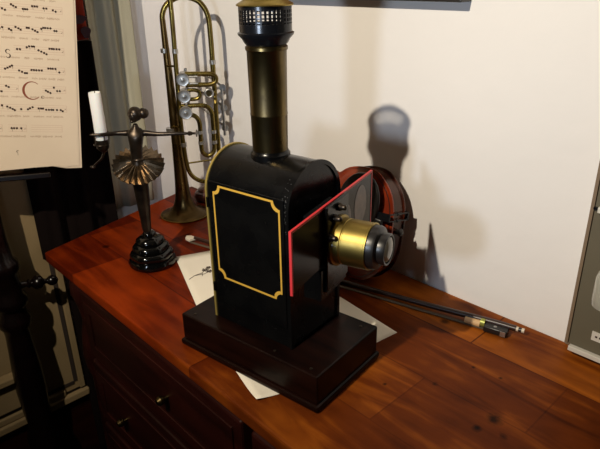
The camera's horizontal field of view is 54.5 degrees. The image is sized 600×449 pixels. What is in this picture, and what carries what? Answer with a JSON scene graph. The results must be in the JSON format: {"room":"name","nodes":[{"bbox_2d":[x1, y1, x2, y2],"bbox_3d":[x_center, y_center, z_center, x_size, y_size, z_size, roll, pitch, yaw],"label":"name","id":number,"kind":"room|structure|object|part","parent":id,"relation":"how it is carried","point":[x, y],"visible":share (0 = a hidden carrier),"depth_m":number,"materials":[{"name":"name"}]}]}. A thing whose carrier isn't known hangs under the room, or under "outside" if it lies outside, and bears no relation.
{"room":"music room","nodes":[
{"label":"music room","id":0,"kind":"room"},
{"bbox_2d":[90,131,109,168],"bbox_3d":[-0.416,-0.153,1.208,0.051,0.077,0.035,-1,23,0],"label":"candle holder arm","id":1,"kind":"object","parent":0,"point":[102,146],"depth_m":1.19,"materials":[{"name":"brown metal"}]},
{"bbox_2d":[64,0,190,394],"bbox_3d":[-1.650,-0.045,0.565,3.500,2.610,0.100,-21,31,-39],"label":"wall","id":2,"kind":"structure","parent":0,"point":[145,13],"depth_m":1.62,"materials":[{"name":"paint"}]},
{"bbox_2d":[0,169,89,436],"bbox_3d":[-0.936,-0.227,1.103,0.815,1.830,0.053,-21,31,-39],"label":"door","id":3,"kind":"structure","parent":2,"relation":"in","point":[52,329],"depth_m":1.56,"materials":[{"name":"beige paint"}]},
{"bbox_3d":[-0.920,-0.236,1.116,0.759,1.785,0.012,-21,31,-39],"label":"moulding","id":4,"kind":"part","parent":3,"relation":"part of","materials":[{"name":"beige paint"}]},
{"bbox_3d":[-0.918,0.601,1.461,0.815,0.025,0.018,-21,31,-39],"label":"rail","id":5,"kind":"part","parent":3,"relation":"part of","materials":[{"name":"beige paint"}]},
{"bbox_2d":[0,394,99,448],"bbox_3d":[-1.552,1.006,1.011,3.400,0.325,0.019,-21,31,-39],"label":"floor","id":6,"kind":"structure","parent":2,"relation":"attached to","point":[75,421],"depth_m":1.72,"materials":[{"name":"brown wood"}]},
{"bbox_2d":[24,41,117,448],"bbox_3d":[-0.582,0.132,1.597,0.208,1.205,0.040,-21,31,-39],"label":"drape","id":7,"kind":"object","parent":2,"relation":"hanging from","point":[68,205],"visible":0.27,"depth_m":1.50,"materials":[{"name":"fabric"}]},
{"bbox_2d":[75,0,90,40],"bbox_3d":[-0.595,-0.649,1.260,0.209,0.493,0.033,-21,31,-39],"label":"cloth","id":8,"kind":"object","parent":2,"relation":"hanging from","point":[83,32],"visible":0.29,"depth_m":1.39,"materials":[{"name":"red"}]},
{"bbox_2d":[84,0,153,208],"bbox_3d":[-0.479,-0.606,1.410,0.119,1.196,0.030,-21,31,-39],"label":"curtain","id":9,"kind":"object","parent":2,"relation":"hanging from","point":[110,22],"visible":0.68,"depth_m":1.50,"materials":[{"name":"fabric"}]},
{"bbox_2d":[174,0,599,341],"bbox_3d":[0.602,-0.176,0.766,0.100,2.610,3.500,-21,31,-39],"label":"wall","id":10,"kind":"structure","parent":0,"point":[484,114],"depth_m":1.07,"materials":[{"name":"paint"}]},
{"bbox_2d":[385,0,470,1],"bbox_3d":[0.097,-0.610,1.049,0.031,0.381,0.504,-21,31,-39],"label":"framed picture","id":11,"kind":"object","parent":10,"relation":"attached to","point":[385,0],"visible":1,"depth_m":0.98,"materials":[{"name":"black"}]},
{"bbox_3d":[-0.622,1.534,0.224,3.700,0.050,3.500,-21,31,-39],"label":"floor","id":12,"kind":"structure","parent":0,"visible":0},
{"bbox_2d":[0,171,60,448],"bbox_3d":[-0.655,0.134,1.395,0.414,1.576,0.186,-11,26,-22],"label":"music stand","id":13,"kind":"object","parent":12,"relation":"on","point":[29,379],"visible":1,"depth_m":1.46,"materials":[{"name":"brown wood"}]},
{"bbox_2d":[0,0,81,170],"bbox_3d":[-0.650,-0.376,1.220,0.407,0.553,0.093,-11,25,-21],"label":"page","id":14,"kind":"object","parent":13,"relation":"on","point":[40,108],"visible":1,"depth_m":1.27,"materials":[{"name":"paper"}]},
{"bbox_2d":[45,186,599,448],"bbox_3d":[0.203,0.640,1.103,0.517,0.860,2.087,-21,31,-39],"label":"commode","id":15,"kind":"object","parent":12,"relation":"on","point":[436,382],"visible":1,"depth_m":0.99,"materials":[{"name":"brown wood"}]},
{"bbox_3d":[-0.503,0.456,1.514,0.072,0.744,0.072,-21,31,-39],"label":"corner post","id":16,"kind":"part","parent":15,"relation":"part of","materials":[{"name":"brown wood"}]},
{"bbox_3d":[-0.294,0.673,1.319,0.004,0.141,0.556,-21,31,-39],"label":"moulding","id":17,"kind":"part","parent":15,"relation":"part of","materials":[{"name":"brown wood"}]},
{"bbox_3d":[-0.281,0.668,1.330,0.030,0.185,0.600,-21,31,-39],"label":"drawer","id":18,"kind":"part","parent":15,"relation":"part of","materials":[{"name":"brown wood"}]},
{"bbox_3d":[-0.408,0.453,1.334,0.025,0.020,0.020,-21,31,-39],"label":"knob","id":19,"kind":"part","parent":15,"relation":"part of","materials":[{"name":"gold metal"}]},
{"bbox_3d":[-0.297,0.492,1.240,0.004,0.136,0.556,-21,31,-39],"label":"moulding","id":20,"kind":"part","parent":15,"relation":"part of","materials":[{"name":"brown wood"}]},
{"bbox_3d":[-0.285,0.487,1.251,0.030,0.180,0.600,-21,31,-39],"label":"drawer","id":21,"kind":"part","parent":15,"relation":"part of","materials":[{"name":"brown wood"}]},
{"bbox_2d":[90,106,197,272],"bbox_3d":[-0.324,-0.076,1.248,0.229,0.355,0.105,-1,23,0],"label":"candle holder","id":22,"kind":"object","parent":15,"relation":"on","point":[138,166],"visible":0.98,"depth_m":1.23,"materials":[{"name":"black metal"}]},
{"bbox_2d":[88,91,107,140],"bbox_3d":[-0.409,-0.218,1.180,0.025,0.106,0.025,-21,31,-39],"label":"candle","id":23,"kind":"object","parent":22,"relation":"on","point":[99,124],"visible":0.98,"depth_m":1.17,"materials":[{"name":"white wax"}]},
{"bbox_3d":[-0.301,0.314,1.163,0.004,0.133,0.556,-21,31,-39],"label":"moulding","id":24,"kind":"part","parent":15,"relation":"part of","materials":[{"name":"brown wood"}]},
{"bbox_3d":[-0.264,0.335,1.113,0.025,0.020,0.020,-21,31,-39],"label":"knob","id":25,"kind":"part","parent":15,"relation":"part of","materials":[{"name":"gold metal"}]},
{"bbox_3d":[-0.288,0.309,1.174,0.030,0.177,0.600,-21,31,-39],"label":"drawer","id":26,"kind":"part","parent":15,"relation":"part of","materials":[{"name":"brown wood"}]},
{"bbox_2d":[159,0,228,222],"bbox_3d":[-0.285,-0.373,1.438,0.198,0.747,0.131,-4,24,-7],"label":"trumpet","id":27,"kind":"object","parent":15,"relation":"on","point":[184,209],"visible":0.94,"depth_m":1.46,"materials":[{"name":"gold metal"}]},
{"bbox_2d":[194,186,205,201],"bbox_3d":[-0.272,-0.090,1.672,0.062,0.042,0.062,-21,31,-39],"label":"wooden pot","id":28,"kind":"object","parent":15,"relation":"on","point":[199,195],"visible":0.58,"depth_m":1.65,"materials":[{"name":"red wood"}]},
{"bbox_2d":[236,371,278,398],"bbox_3d":[-0.011,0.222,0.987,0.200,0.006,0.148,-13,26,-25],"label":"paper sheet","id":29,"kind":"object","parent":15,"relation":"on","point":[257,390],"visible":0.12,"depth_m":0.91,"materials":[{"name":"white paper"}]},
{"bbox_2d":[176,251,339,311],"bbox_3d":[-0.100,0.127,1.215,0.250,0.002,0.400,-10,25,-19],"label":"paper sheet","id":30,"kind":"object","parent":15,"relation":"on","point":[196,269],"visible":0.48,"depth_m":1.27,"materials":[{"name":"grey paper"}]},
{"bbox_2d":[182,0,394,412],"bbox_3d":[-0.025,-0.038,0.879,0.346,0.568,0.177,17,29,35],"label":"lantern","id":31,"kind":"object","parent":15,"relation":"on","point":[300,347],"visible":1,"depth_m":0.87,"materials":[{"name":"black metal"}]},
{"bbox_3d":[-0.081,0.046,0.894,0.152,0.211,0.003,17,29,35],"label":"door","id":32,"kind":"part","parent":31,"relation":"part of","materials":[{"name":"black paint"}]},
{"bbox_3d":[-0.048,-0.305,0.795,0.080,0.011,0.080,17,29,35],"label":"cap cornice","id":33,"kind":"part","parent":31,"relation":"part of","materials":[{"name":"gold metal"}]},
{"bbox_3d":[-0.038,0.211,1.003,0.300,0.011,0.177,17,29,35],"label":"plinth moulding","id":34,"kind":"part","parent":31,"relation":"part of","materials":[{"name":"brown wood"}]},
{"bbox_2d":[288,170,372,295],"bbox_3d":[0.053,0.003,0.856,0.004,0.092,0.274,11,26,26],"label":"slide","id":35,"kind":"object","parent":31,"relation":"attached to","point":[306,239],"visible":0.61,"depth_m":0.80,"materials":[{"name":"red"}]},
{"bbox_2d":[354,185,365,219],"bbox_3d":[0.096,-0.031,0.926,0.001,0.066,0.048,11,26,27],"label":"picture","id":36,"kind":"object","parent":35,"relation":"attached to","point":[360,200],"depth_m":0.92},
{"bbox_3d":[0.054,0.025,0.854,0.005,0.135,0.074,11,26,26],"label":"plate","id":37,"kind":"part","parent":31,"relation":"part of","materials":[{"name":"black paint"}]},
{"bbox_3d":[0.125,0.036,0.821,0.007,0.039,0.039,11,26,26],"label":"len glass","id":38,"kind":"part","parent":31,"relation":"part of","materials":[{"name":"grey"}]},
{"bbox_2d":[185,235,524,337],"bbox_3d":[0.054,0.112,1.220,0.800,0.019,0.028,14,28,30],"label":"bow","id":39,"kind":"object","parent":15,"relation":"on","point":[500,328],"visible":0.73,"depth_m":1.10,"materials":[{"name":"brown wood"}]},
{"bbox_2d":[339,297,396,341],"bbox_3d":[0.056,0.182,1.084,0.148,0.001,0.200,-17,28,-33],"label":"paper sheet","id":40,"kind":"object","parent":15,"relation":"on","point":[383,331],"visible":0.15,"depth_m":1.10,"materials":[{"name":"white paper"}]},
{"bbox_2d":[337,166,408,279],"bbox_3d":[-0.023,-0.057,1.335,0.611,0.238,0.113,21,32,41],"label":"violin","id":41,"kind":"object","parent":15,"relation":"on","point":[388,208],"visible":0.12,"depth_m":1.15,"materials":[{"name":"brown wood"}]},
{"bbox_2d":[564,161,599,362],"bbox_3d":[0.604,0.000,0.725,0.048,0.599,0.464,-21,31,-39],"label":"case","id":42,"kind":"object","parent":15,"relation":"on","point":[582,337],"visible":1,"depth_m":0.93,"materials":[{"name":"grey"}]},
{"bbox_2d":[591,271,599,311],"bbox_3d":[0.465,0.079,0.860,0.051,0.105,0.049,-21,31,-39],"label":"glass jar","id":43,"kind":"object","parent":42,"relation":"attached to","point":[595,300],"visible":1,"depth_m":0.87,"materials":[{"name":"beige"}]},
{"bbox_3d":[0.488,0.186,0.921,0.002,0.016,0.052,-21,31,-39],"label":"label plate","id":44,"kind":"part","parent":42,"relation":"part of","materials":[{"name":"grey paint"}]}
]}

